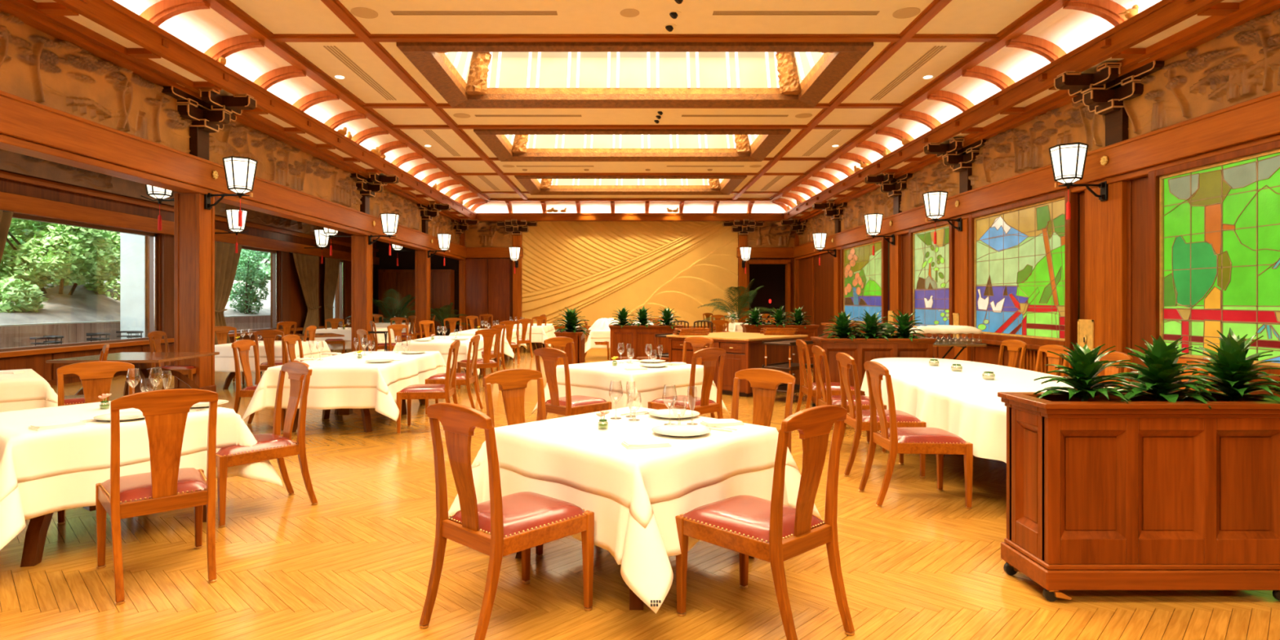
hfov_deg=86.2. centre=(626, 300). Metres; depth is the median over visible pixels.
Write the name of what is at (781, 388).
shelf
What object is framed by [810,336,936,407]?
planter box
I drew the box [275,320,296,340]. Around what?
dining chair
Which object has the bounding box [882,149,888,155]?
bird
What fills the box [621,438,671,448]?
folded napkin
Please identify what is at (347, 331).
tablecloth
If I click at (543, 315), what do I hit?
dining chair
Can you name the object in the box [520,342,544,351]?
dining table
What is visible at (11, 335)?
wall
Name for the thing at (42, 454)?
tablecloth
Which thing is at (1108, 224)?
pilaster
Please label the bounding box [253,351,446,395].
tablecloth
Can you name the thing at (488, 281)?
wall
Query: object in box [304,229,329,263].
wall lantern
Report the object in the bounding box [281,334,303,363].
dining chair
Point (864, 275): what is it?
window
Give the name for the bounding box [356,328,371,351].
dining chair
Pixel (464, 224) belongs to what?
bracket
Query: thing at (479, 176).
ceiling vent
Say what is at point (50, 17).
trim
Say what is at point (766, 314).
dining chair
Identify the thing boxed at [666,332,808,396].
base cabinet
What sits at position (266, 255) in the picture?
bush
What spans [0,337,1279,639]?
floor
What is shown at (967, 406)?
tablecloth
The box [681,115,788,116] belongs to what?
ceiling vent
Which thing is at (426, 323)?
dining chair
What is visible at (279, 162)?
carved frieze
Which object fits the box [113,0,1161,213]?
ceiling
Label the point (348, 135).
bird
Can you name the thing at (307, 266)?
curtain
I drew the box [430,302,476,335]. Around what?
potted palm
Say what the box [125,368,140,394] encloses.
wine glass
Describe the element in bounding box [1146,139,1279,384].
window
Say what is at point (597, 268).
wall
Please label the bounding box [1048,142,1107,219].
wall lantern
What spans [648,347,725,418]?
dining chair
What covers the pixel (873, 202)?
carved frieze
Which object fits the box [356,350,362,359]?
jar
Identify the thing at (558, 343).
dining chair
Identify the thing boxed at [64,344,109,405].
dining chair
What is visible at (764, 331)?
tray
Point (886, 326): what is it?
flowers
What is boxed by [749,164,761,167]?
ceiling speaker
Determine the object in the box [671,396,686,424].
goblet
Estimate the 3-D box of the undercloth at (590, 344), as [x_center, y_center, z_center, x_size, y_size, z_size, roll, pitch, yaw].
[0.100,0.980,17.000,2.411,0.542,1.711,0,0,0]
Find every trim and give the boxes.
[0,0,471,222]
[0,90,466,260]
[53,0,476,219]
[376,240,458,332]
[466,247,793,257]
[475,213,783,221]
[783,0,1223,219]
[788,0,1279,222]
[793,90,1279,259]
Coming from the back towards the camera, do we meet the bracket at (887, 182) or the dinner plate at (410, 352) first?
the bracket at (887, 182)
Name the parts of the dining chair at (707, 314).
crest rail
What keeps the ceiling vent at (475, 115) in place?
in the ceiling
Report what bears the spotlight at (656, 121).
attached to the ceiling
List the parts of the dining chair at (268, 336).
leg, seat frame, crest rail, seat, leg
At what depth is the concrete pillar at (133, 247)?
14.54 m
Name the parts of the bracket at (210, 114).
arm, arm, arm, arm, arm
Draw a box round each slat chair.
[670,320,688,328]
[693,320,712,333]
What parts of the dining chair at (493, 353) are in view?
seat frame, leg, crest rail, leg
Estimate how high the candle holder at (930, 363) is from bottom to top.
0.069 m
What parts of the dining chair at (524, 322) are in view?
seat frame, crest rail, leg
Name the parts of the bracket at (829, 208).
arm, arm, arm, arm, arm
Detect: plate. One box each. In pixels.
[93,410,144,421]
[191,399,229,408]
[365,359,394,363]
[400,351,425,354]
[414,339,431,341]
[451,337,467,340]
[638,359,665,363]
[639,363,668,367]
[648,408,699,418]
[651,424,711,436]
[888,311,893,324]
[952,313,959,339]
[1077,319,1093,351]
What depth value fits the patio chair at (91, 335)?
13.02 m
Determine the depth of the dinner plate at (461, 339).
12.30 m
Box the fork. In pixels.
[705,425,737,430]
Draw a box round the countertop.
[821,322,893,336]
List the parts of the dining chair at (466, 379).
leg, seat, seat frame, leg, crest rail, leg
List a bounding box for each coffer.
[396,42,873,107]
[473,128,791,161]
[514,175,746,195]
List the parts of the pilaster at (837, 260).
post, moulding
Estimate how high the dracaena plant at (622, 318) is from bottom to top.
0.513 m
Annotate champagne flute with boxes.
[625,381,635,417]
[686,387,697,424]
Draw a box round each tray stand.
[364,331,387,351]
[933,346,966,359]
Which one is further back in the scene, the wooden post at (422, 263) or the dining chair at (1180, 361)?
the wooden post at (422, 263)
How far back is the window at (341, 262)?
23.23 m
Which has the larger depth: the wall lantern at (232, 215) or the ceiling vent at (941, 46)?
the wall lantern at (232, 215)
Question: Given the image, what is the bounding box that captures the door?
[747,259,790,324]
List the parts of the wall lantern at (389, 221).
wall plate, arm, glass pane, lantern frame, glass pane, glass pane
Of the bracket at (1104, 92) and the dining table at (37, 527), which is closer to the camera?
the dining table at (37, 527)
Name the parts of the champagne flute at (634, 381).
stem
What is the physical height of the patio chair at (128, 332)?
0.821 m
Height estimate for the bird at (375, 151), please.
0.218 m
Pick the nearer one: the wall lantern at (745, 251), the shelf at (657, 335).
the shelf at (657, 335)
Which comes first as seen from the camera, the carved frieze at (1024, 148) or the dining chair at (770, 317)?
the carved frieze at (1024, 148)
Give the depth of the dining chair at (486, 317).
22.73 m
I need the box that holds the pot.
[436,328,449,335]
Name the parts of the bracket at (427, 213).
arm, arm, arm, arm, arm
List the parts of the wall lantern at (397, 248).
lantern frame, arm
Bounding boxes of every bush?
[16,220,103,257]
[237,248,270,279]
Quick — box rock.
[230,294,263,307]
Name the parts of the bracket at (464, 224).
arm, arm, arm, arm, arm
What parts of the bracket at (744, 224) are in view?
arm, arm, arm, arm, arm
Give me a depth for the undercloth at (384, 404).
7.20 m
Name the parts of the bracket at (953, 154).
arm, arm, arm, arm, arm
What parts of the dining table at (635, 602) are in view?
leg, leg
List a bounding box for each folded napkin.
[0,370,24,373]
[27,419,85,431]
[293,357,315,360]
[320,352,341,354]
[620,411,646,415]
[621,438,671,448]
[623,367,648,370]
[664,362,687,364]
[700,418,744,427]
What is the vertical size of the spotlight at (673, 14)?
0.106 m
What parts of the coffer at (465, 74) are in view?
glowing panel, corner post, glowing panel, sill, corner post, glowing panel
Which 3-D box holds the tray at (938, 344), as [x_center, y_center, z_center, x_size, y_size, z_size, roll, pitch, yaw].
[4.780,0.655,10.400,1.080,0.030,0.600,0,0,0]
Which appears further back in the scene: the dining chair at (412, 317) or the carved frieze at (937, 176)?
the dining chair at (412, 317)
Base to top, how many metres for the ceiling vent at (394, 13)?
0.012 m
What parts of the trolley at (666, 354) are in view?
leg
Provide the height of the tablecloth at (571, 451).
0.307 m
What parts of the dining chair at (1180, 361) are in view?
crest rail, leg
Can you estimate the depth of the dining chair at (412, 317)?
20.29 m
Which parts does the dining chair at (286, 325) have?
leg, crest rail, leg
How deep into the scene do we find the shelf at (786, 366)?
9.73 m
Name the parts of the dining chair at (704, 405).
leg, seat, seat frame, leg, crest rail, leg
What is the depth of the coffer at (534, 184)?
23.05 m
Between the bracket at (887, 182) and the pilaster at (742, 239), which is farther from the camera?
the pilaster at (742, 239)
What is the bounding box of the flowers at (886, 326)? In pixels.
[876,322,897,337]
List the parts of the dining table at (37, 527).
leg, leg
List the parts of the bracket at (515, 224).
arm, arm, arm, arm, arm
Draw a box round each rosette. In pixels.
[211,170,218,179]
[955,200,959,207]
[1100,155,1108,165]
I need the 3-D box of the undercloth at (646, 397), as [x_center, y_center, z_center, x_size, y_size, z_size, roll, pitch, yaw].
[0.045,0.980,7.480,1.570,0.542,1.570,0,0,41]
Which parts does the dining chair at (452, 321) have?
leg, crest rail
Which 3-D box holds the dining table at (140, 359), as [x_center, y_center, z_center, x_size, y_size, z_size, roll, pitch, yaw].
[-6.220,1.060,8.720,1.300,0.720,1.300,0,0,-2]
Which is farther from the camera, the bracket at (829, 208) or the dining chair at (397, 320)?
the bracket at (829, 208)
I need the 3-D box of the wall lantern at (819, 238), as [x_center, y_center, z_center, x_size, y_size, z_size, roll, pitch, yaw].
[6.111,-1.596,21.100,0.698,0.992,0.450,0,0,0]
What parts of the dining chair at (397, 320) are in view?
crest rail, seat frame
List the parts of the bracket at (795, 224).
arm, arm, arm, arm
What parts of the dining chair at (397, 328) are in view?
leg, crest rail, leg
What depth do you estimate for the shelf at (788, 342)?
9.73 m
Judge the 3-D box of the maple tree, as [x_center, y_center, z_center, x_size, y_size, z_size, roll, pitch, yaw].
[-12.858,-1.103,15.037,3.911,4.191,5.254,0,0,-12]
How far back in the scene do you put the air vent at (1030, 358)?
10.93 m
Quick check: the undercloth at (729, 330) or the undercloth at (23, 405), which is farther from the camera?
the undercloth at (729, 330)
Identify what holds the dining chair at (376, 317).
on the floor
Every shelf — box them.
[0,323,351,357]
[655,333,673,337]
[655,352,668,357]
[762,338,813,346]
[762,361,813,370]
[776,383,799,393]
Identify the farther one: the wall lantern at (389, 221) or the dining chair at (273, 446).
the wall lantern at (389, 221)
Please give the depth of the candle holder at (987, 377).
6.15 m
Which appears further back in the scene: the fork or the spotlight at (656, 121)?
the spotlight at (656, 121)
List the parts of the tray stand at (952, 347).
leg, leg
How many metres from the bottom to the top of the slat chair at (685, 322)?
0.977 m
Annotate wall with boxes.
[0,168,379,386]
[0,314,270,348]
[465,226,794,330]
[521,221,737,337]
[799,176,1279,397]
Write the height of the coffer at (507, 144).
0.990 m
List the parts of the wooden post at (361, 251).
post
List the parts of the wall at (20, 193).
dado panel, dado panel, dado panel, dado panel, jamb panel, rail, dado panel, dado panel, jamb panel, dado panel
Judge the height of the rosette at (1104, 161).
0.134 m
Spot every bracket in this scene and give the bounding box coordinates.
[161,83,256,133]
[350,171,399,197]
[417,201,451,221]
[450,217,479,233]
[496,219,537,235]
[722,219,763,235]
[780,218,808,233]
[812,200,847,220]
[864,171,912,197]
[923,137,986,171]
[1053,57,1164,115]
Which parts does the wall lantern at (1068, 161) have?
glass pane, glass, lantern frame, glass pane, glass pane, arm, wall plate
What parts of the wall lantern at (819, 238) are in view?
glass pane, lantern frame, glass pane, arm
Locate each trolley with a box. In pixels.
[655,333,673,359]
[762,338,813,395]
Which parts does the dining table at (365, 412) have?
leg, leg, leg, leg, leg, leg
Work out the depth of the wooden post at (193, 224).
9.91 m
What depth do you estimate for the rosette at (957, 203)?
13.13 m
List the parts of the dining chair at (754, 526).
leg, leg, nail trim, seat, seat frame, leg, crest rail, leg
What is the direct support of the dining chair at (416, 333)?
on the floor
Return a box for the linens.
[910,324,983,334]
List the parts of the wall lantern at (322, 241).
glass pane, arm, lantern frame, glass pane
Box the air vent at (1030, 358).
[1019,347,1072,376]
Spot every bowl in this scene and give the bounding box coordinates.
[608,380,622,401]
[627,392,640,411]
[662,386,677,408]
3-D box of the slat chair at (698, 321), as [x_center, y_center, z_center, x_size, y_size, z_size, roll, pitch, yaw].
[1.750,0.932,15.429,0.440,0.977,0.498,0,0,0]
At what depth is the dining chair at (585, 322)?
16.36 m
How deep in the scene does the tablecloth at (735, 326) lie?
21.07 m
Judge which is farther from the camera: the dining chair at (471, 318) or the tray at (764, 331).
the dining chair at (471, 318)
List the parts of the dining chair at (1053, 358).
leg, crest rail, leg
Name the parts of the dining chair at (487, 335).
leg, leg, seat frame, seat, leg, crest rail, leg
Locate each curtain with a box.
[0,210,13,263]
[214,241,242,344]
[288,252,321,340]
[323,257,340,328]
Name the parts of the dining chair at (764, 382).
leg, crest rail, leg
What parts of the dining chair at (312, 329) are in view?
leg, crest rail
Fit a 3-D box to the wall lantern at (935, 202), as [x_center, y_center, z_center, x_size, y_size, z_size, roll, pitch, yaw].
[6.111,-1.596,13.200,0.698,0.992,0.450,0,0,0]
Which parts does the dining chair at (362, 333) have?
leg, crest rail, leg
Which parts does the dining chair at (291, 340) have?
leg, crest rail, leg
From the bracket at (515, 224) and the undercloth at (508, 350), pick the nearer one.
the undercloth at (508, 350)
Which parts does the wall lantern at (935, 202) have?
glass pane, glass pane, glass, lantern frame, glass pane, arm, wall plate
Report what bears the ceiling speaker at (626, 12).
attached to the ceiling
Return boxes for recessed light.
[335,75,344,79]
[923,75,932,79]
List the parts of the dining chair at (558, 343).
crest rail, leg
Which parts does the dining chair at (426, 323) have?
leg, crest rail, leg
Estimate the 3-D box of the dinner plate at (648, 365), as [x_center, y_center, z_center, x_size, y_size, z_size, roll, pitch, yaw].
[0.290,0.693,7.310,0.314,0.019,0.314,0,0,0]
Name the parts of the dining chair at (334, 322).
seat frame, seat, crest rail, leg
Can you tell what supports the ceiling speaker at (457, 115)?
attached to the ceiling
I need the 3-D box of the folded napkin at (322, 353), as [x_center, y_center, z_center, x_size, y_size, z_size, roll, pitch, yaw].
[-3.901,0.694,9.026,0.220,0.022,0.120,0,0,0]
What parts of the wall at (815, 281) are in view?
panel, panel, panel, panel, dado panel, dado panel, panel, dado panel, panel, panel, dado panel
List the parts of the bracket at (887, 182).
arm, arm, arm, arm, arm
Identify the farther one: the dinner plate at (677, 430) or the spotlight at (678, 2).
the spotlight at (678, 2)
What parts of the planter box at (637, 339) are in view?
raised panel, raised panel, raised panel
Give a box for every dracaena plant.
[552,306,590,336]
[608,306,637,328]
[628,306,657,327]
[656,306,681,328]
[739,306,769,327]
[764,305,792,327]
[782,306,811,328]
[818,311,865,341]
[850,309,891,341]
[884,309,924,342]
[1033,342,1134,403]
[1099,335,1219,409]
[1178,327,1279,402]
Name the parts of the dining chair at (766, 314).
crest rail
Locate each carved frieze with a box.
[0,10,192,153]
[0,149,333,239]
[208,120,362,211]
[369,188,422,231]
[428,214,461,244]
[463,221,512,247]
[747,221,796,247]
[797,213,835,244]
[838,183,896,231]
[899,159,959,212]
[968,102,1105,189]
[1123,8,1279,138]
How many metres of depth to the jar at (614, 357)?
7.42 m
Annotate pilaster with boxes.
[512,234,523,323]
[737,233,747,322]
[833,217,840,322]
[889,192,902,335]
[954,165,973,361]
[1084,104,1133,386]
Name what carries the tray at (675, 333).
on the tray stack at (678, 331)
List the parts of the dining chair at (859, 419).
leg, crest rail, leg, seat frame, seat, leg, leg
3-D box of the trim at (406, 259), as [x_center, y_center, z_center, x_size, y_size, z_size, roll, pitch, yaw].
[-8.190,-0.630,26.300,3.620,4.100,0.200,0,0,0]
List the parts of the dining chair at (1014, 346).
leg, crest rail, leg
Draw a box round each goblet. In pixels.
[627,392,640,420]
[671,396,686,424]
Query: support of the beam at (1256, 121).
attached to the wall at (815, 281)
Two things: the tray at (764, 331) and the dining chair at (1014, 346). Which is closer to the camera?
the dining chair at (1014, 346)
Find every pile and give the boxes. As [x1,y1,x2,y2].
[588,317,619,330]
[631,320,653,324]
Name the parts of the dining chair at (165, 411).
leg, leg, nail trim, seat frame, seat, crest rail, leg, leg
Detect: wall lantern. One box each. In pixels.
[141,184,173,231]
[204,155,257,226]
[214,208,248,253]
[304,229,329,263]
[320,227,351,255]
[368,213,399,255]
[391,244,414,266]
[427,233,451,266]
[508,246,520,273]
[739,246,751,273]
[812,232,836,265]
[863,213,894,255]
[922,191,962,244]
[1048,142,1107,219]
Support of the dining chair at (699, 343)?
on the floor
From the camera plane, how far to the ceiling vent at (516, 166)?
19.06 m
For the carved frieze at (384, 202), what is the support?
on the beam at (28, 127)
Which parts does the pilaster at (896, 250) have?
post, moulding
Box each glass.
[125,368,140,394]
[608,380,622,418]
[662,385,677,425]
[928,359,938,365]
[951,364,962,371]
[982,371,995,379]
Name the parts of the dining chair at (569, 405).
leg, crest rail, leg, seat, seat frame, leg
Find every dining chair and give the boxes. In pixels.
[57,360,145,524]
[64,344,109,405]
[95,388,217,604]
[147,330,195,389]
[214,325,244,385]
[216,361,317,528]
[231,339,285,431]
[253,329,298,384]
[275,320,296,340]
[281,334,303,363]
[303,325,316,342]
[324,318,345,353]
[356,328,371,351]
[369,320,395,351]
[372,314,383,323]
[386,324,408,351]
[390,317,414,341]
[396,340,460,434]
[401,315,416,339]
[414,315,435,339]
[418,320,435,338]
[419,403,594,639]
[425,334,483,415]
[444,317,461,335]
[457,328,501,393]
[465,315,479,329]
[479,314,493,328]
[480,324,506,375]
[483,368,546,557]
[499,320,519,365]
[515,318,533,359]
[524,315,546,350]
[533,347,611,421]
[540,314,546,323]
[543,337,575,417]
[584,319,609,359]
[648,318,663,324]
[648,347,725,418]
[675,404,854,639]
[681,336,715,418]
[702,312,723,330]
[709,320,728,333]
[711,315,730,332]
[730,368,795,453]
[758,313,771,322]
[765,317,775,324]
[795,339,855,431]
[811,345,886,453]
[835,352,925,478]
[858,360,973,509]
[997,339,1026,368]
[1035,344,1071,377]
[1097,351,1133,387]
[1177,359,1214,391]
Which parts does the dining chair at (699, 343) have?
leg, crest rail, leg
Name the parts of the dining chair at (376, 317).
crest rail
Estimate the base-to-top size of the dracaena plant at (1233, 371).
0.461 m
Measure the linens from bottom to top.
0.128 m
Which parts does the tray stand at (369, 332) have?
leg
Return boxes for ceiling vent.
[323,45,396,100]
[391,11,557,15]
[422,129,460,155]
[475,115,581,116]
[477,175,499,190]
[515,165,593,166]
[666,165,744,166]
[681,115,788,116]
[712,11,879,15]
[760,175,783,190]
[802,129,841,155]
[870,45,946,100]
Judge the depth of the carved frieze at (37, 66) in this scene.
7.97 m
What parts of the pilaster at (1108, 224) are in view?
post, moulding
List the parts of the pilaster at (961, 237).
post, moulding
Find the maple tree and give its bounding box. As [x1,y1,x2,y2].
[0,217,119,312]
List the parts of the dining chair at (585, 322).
leg, seat frame, leg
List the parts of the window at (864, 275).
glass, glass, glass, glass, glass, glass, glass, glass, glass, glass, glass, glass, glass, glass, glass, glass, glass pane, glass, glass, glass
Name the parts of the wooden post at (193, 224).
post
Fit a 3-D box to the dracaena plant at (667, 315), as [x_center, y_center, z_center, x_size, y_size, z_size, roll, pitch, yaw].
[0.786,0.369,13.532,0.560,0.503,0.593,0,0,22]
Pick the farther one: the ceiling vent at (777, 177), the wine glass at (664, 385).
the ceiling vent at (777, 177)
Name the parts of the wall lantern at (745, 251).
glass pane, lantern frame, glass pane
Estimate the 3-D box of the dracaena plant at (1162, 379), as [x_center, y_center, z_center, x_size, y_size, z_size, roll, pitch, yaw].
[2.653,0.381,3.415,0.484,0.428,0.451,0,0,33]
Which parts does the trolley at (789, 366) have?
leg, leg, leg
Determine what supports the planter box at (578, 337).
on the floor
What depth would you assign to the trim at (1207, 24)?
8.55 m
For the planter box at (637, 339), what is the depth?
13.37 m
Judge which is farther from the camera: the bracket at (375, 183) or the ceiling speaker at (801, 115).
the bracket at (375, 183)
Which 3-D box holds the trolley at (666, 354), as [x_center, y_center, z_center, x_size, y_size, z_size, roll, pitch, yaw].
[0.944,0.995,11.882,0.470,0.850,0.824,0,0,45]
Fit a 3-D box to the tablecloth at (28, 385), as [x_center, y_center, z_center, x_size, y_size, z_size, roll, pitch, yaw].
[-6.190,0.831,6.250,1.466,0.252,1.466,0,0,-45]
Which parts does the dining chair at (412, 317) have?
crest rail, leg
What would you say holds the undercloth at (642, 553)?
on the dining table at (635, 602)
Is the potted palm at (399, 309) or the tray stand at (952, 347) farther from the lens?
the potted palm at (399, 309)
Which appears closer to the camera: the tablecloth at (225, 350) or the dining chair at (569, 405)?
the dining chair at (569, 405)
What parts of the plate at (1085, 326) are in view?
plate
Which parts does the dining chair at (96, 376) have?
leg, leg, crest rail, leg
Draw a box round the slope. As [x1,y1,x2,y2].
[0,258,270,324]
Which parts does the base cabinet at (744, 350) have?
drawer, door, door, drawer, drawer, door, cornice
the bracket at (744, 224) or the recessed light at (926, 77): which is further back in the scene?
the bracket at (744, 224)
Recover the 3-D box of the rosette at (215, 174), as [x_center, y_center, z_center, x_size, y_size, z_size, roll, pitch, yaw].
[-6.095,-1.870,10.130,0.050,0.134,0.134,0,0,0]
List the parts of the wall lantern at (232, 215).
glass pane, arm, glass pane, glass, lantern frame, glass pane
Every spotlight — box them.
[653,119,661,123]
[654,114,662,119]
[656,110,665,115]
[664,23,676,31]
[668,10,681,18]
[673,0,684,4]
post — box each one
[173,127,216,392]
[351,195,372,351]
[414,219,430,338]
[458,233,465,331]
[794,233,799,323]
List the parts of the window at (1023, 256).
glass, glass, glass, glass, glass, glass, glass, glass, glass, glass, glass, glass, glass, glass, glass, glass, glass pane, glass, glass, glass, glass, glass, glass, glass, glass, glass, glass, glass, glass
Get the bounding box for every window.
[0,213,156,351]
[228,246,277,333]
[338,260,343,324]
[840,236,888,323]
[908,218,954,339]
[967,189,1078,352]
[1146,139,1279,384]
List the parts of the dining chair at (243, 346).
leg, crest rail, seat frame, seat, leg, leg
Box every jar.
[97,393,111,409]
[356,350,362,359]
[595,410,609,429]
[611,356,617,365]
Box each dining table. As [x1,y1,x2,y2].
[20,491,206,567]
[45,351,219,395]
[222,371,262,389]
[276,333,344,355]
[292,399,425,432]
[493,353,511,361]
[515,551,754,609]
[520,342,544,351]
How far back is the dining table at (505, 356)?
16.33 m
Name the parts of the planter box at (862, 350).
raised panel, raised panel, raised panel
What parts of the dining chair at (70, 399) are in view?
seat frame, seat, leg, leg, crest rail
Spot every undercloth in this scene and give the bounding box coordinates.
[0,391,57,412]
[0,419,284,550]
[214,350,332,372]
[241,364,446,421]
[327,337,395,351]
[395,343,502,375]
[448,444,822,613]
[499,332,527,358]
[525,329,555,346]
[530,383,728,415]
[584,335,610,353]
[724,324,742,332]
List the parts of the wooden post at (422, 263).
post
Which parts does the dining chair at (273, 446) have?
leg, seat, nail trim, seat frame, leg, crest rail, leg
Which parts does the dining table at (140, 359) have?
leg, leg, leg, leg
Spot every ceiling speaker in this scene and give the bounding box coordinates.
[350,7,377,18]
[453,113,470,118]
[502,164,514,167]
[620,8,639,17]
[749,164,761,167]
[795,113,812,118]
[892,7,920,18]
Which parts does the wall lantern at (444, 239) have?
arm, glass pane, lantern frame, glass pane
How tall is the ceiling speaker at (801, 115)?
0.010 m
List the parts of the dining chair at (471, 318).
crest rail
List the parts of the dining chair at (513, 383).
leg, crest rail, leg, leg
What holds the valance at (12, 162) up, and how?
attached to the wall at (20, 193)
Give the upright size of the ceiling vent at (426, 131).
0.012 m
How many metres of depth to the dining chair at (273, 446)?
4.68 m
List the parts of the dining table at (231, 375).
leg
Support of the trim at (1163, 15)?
attached to the ceiling
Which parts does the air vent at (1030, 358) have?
frame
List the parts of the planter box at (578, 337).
raised panel, panel frame, raised panel, raised panel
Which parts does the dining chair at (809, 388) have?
leg, crest rail, leg, seat frame, seat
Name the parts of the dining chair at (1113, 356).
crest rail, leg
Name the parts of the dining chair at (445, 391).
leg, leg, seat, seat frame, leg, leg, crest rail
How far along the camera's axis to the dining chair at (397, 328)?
12.77 m
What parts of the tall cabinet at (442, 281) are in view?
door, door, door, door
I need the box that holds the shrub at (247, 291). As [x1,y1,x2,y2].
[226,248,270,314]
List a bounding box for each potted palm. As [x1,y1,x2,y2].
[345,288,414,323]
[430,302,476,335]
[691,278,793,328]
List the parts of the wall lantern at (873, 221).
glass pane, glass pane, lantern frame, glass pane, arm, wall plate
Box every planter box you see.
[554,329,586,364]
[608,324,683,362]
[741,324,819,369]
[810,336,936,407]
[997,391,1279,601]
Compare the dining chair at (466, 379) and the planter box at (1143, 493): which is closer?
the planter box at (1143, 493)
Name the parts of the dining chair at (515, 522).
leg, crest rail, leg, seat frame, seat, nail trim, leg, leg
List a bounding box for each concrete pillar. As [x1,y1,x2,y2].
[120,232,147,339]
[333,279,337,318]
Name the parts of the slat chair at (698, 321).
rail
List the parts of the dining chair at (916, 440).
leg, crest rail, leg, seat frame, seat, nail trim, leg, leg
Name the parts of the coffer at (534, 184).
corner post, glowing panel, sill, corner post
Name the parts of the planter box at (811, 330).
raised panel, raised panel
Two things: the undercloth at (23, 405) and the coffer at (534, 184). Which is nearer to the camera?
the undercloth at (23, 405)
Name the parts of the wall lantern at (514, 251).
glass pane, lantern frame, glass pane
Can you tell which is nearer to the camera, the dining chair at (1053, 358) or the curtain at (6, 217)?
the dining chair at (1053, 358)
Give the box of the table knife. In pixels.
[708,427,732,431]
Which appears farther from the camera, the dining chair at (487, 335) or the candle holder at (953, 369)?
the dining chair at (487, 335)
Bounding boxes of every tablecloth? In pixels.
[0,368,57,403]
[0,400,257,502]
[214,340,331,358]
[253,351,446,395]
[314,327,394,343]
[373,322,413,331]
[392,335,494,357]
[448,328,521,344]
[471,405,799,528]
[504,323,555,336]
[544,359,716,400]
[586,329,610,340]
[725,322,768,332]
[860,357,1122,462]
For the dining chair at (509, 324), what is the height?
0.986 m
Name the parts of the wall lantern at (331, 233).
lantern frame, arm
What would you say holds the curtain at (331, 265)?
hanging from the wall at (20, 193)
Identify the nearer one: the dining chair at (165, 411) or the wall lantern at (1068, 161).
the dining chair at (165, 411)
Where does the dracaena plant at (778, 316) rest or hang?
on the planter box at (811, 330)
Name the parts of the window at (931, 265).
glass pane, glass pane, glass pane, glass, glass, glass, glass pane, glass pane, glass pane, glass, glass, glass, glass, glass, glass pane, glass pane, glass, glass, glass pane, glass pane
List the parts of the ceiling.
panel, panel, panel, panel, panel, panel, panel, panel, panel, panel, panel, panel, panel, panel, panel, panel, panel, panel, panel, panel, panel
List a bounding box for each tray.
[672,332,709,335]
[673,330,709,333]
[674,328,709,330]
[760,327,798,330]
[760,329,797,333]
[760,332,797,335]
[933,342,986,346]
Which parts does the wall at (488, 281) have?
panel, panel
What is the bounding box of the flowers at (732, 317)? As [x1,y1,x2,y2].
[727,312,738,322]
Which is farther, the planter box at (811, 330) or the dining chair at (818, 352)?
the planter box at (811, 330)
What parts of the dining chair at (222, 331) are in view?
crest rail, leg, leg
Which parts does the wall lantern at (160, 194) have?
glass pane, arm, lantern frame, glass pane, glass, glass pane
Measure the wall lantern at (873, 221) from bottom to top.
0.992 m
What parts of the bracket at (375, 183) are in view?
arm, arm, arm, arm, arm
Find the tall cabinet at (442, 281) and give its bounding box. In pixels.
[378,269,454,336]
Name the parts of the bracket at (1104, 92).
arm, arm, arm, arm, arm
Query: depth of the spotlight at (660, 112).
13.56 m
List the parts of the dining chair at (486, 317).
crest rail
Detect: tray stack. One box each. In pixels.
[672,328,709,335]
[760,327,798,335]
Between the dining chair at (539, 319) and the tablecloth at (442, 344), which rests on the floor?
the dining chair at (539, 319)
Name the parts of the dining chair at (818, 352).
leg, crest rail, leg, seat, seat frame, leg, leg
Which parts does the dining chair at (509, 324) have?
crest rail, seat frame, leg, leg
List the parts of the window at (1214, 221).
glass, glass pane, glass pane, glass pane, glass pane, glass pane, glass pane, glass pane, glass, glass, glass, glass, glass pane, glass pane, glass pane, glass pane, glass pane, glass pane, glass pane, glass, glass, glass, glass, glass, glass, glass, glass, glass, glass pane, glass pane, glass pane, glass pane, glass pane, glass pane, glass pane, glass, glass, glass pane, glass pane, glass pane, glass pane, glass pane, glass pane, glass pane, glass, glass, glass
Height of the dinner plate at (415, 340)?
0.019 m
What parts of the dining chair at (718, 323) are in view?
crest rail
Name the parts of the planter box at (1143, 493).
brake lever, raised panel, brake lever, raised panel, raised panel, raised panel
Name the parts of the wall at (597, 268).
rail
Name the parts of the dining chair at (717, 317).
crest rail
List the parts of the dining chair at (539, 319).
crest rail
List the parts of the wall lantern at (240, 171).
wall plate, arm, glass pane, glass, lantern frame, glass pane, glass pane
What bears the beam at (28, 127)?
attached to the wall
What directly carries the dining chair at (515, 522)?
on the floor
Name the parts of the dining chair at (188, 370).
leg, crest rail, leg, seat frame, seat, leg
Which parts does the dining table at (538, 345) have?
leg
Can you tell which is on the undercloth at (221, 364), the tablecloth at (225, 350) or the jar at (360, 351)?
the tablecloth at (225, 350)
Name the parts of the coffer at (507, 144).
glowing panel, corner post, glowing panel, sill, corner post, glowing panel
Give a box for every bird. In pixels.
[217,56,226,65]
[337,127,347,135]
[346,131,351,139]
[370,146,379,154]
[559,207,566,213]
[666,207,672,213]
[672,207,679,213]
[853,165,861,172]
[858,160,869,168]
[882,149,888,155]
[901,137,910,145]
[1118,4,1138,19]
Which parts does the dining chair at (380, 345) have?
leg, crest rail, leg, seat frame, seat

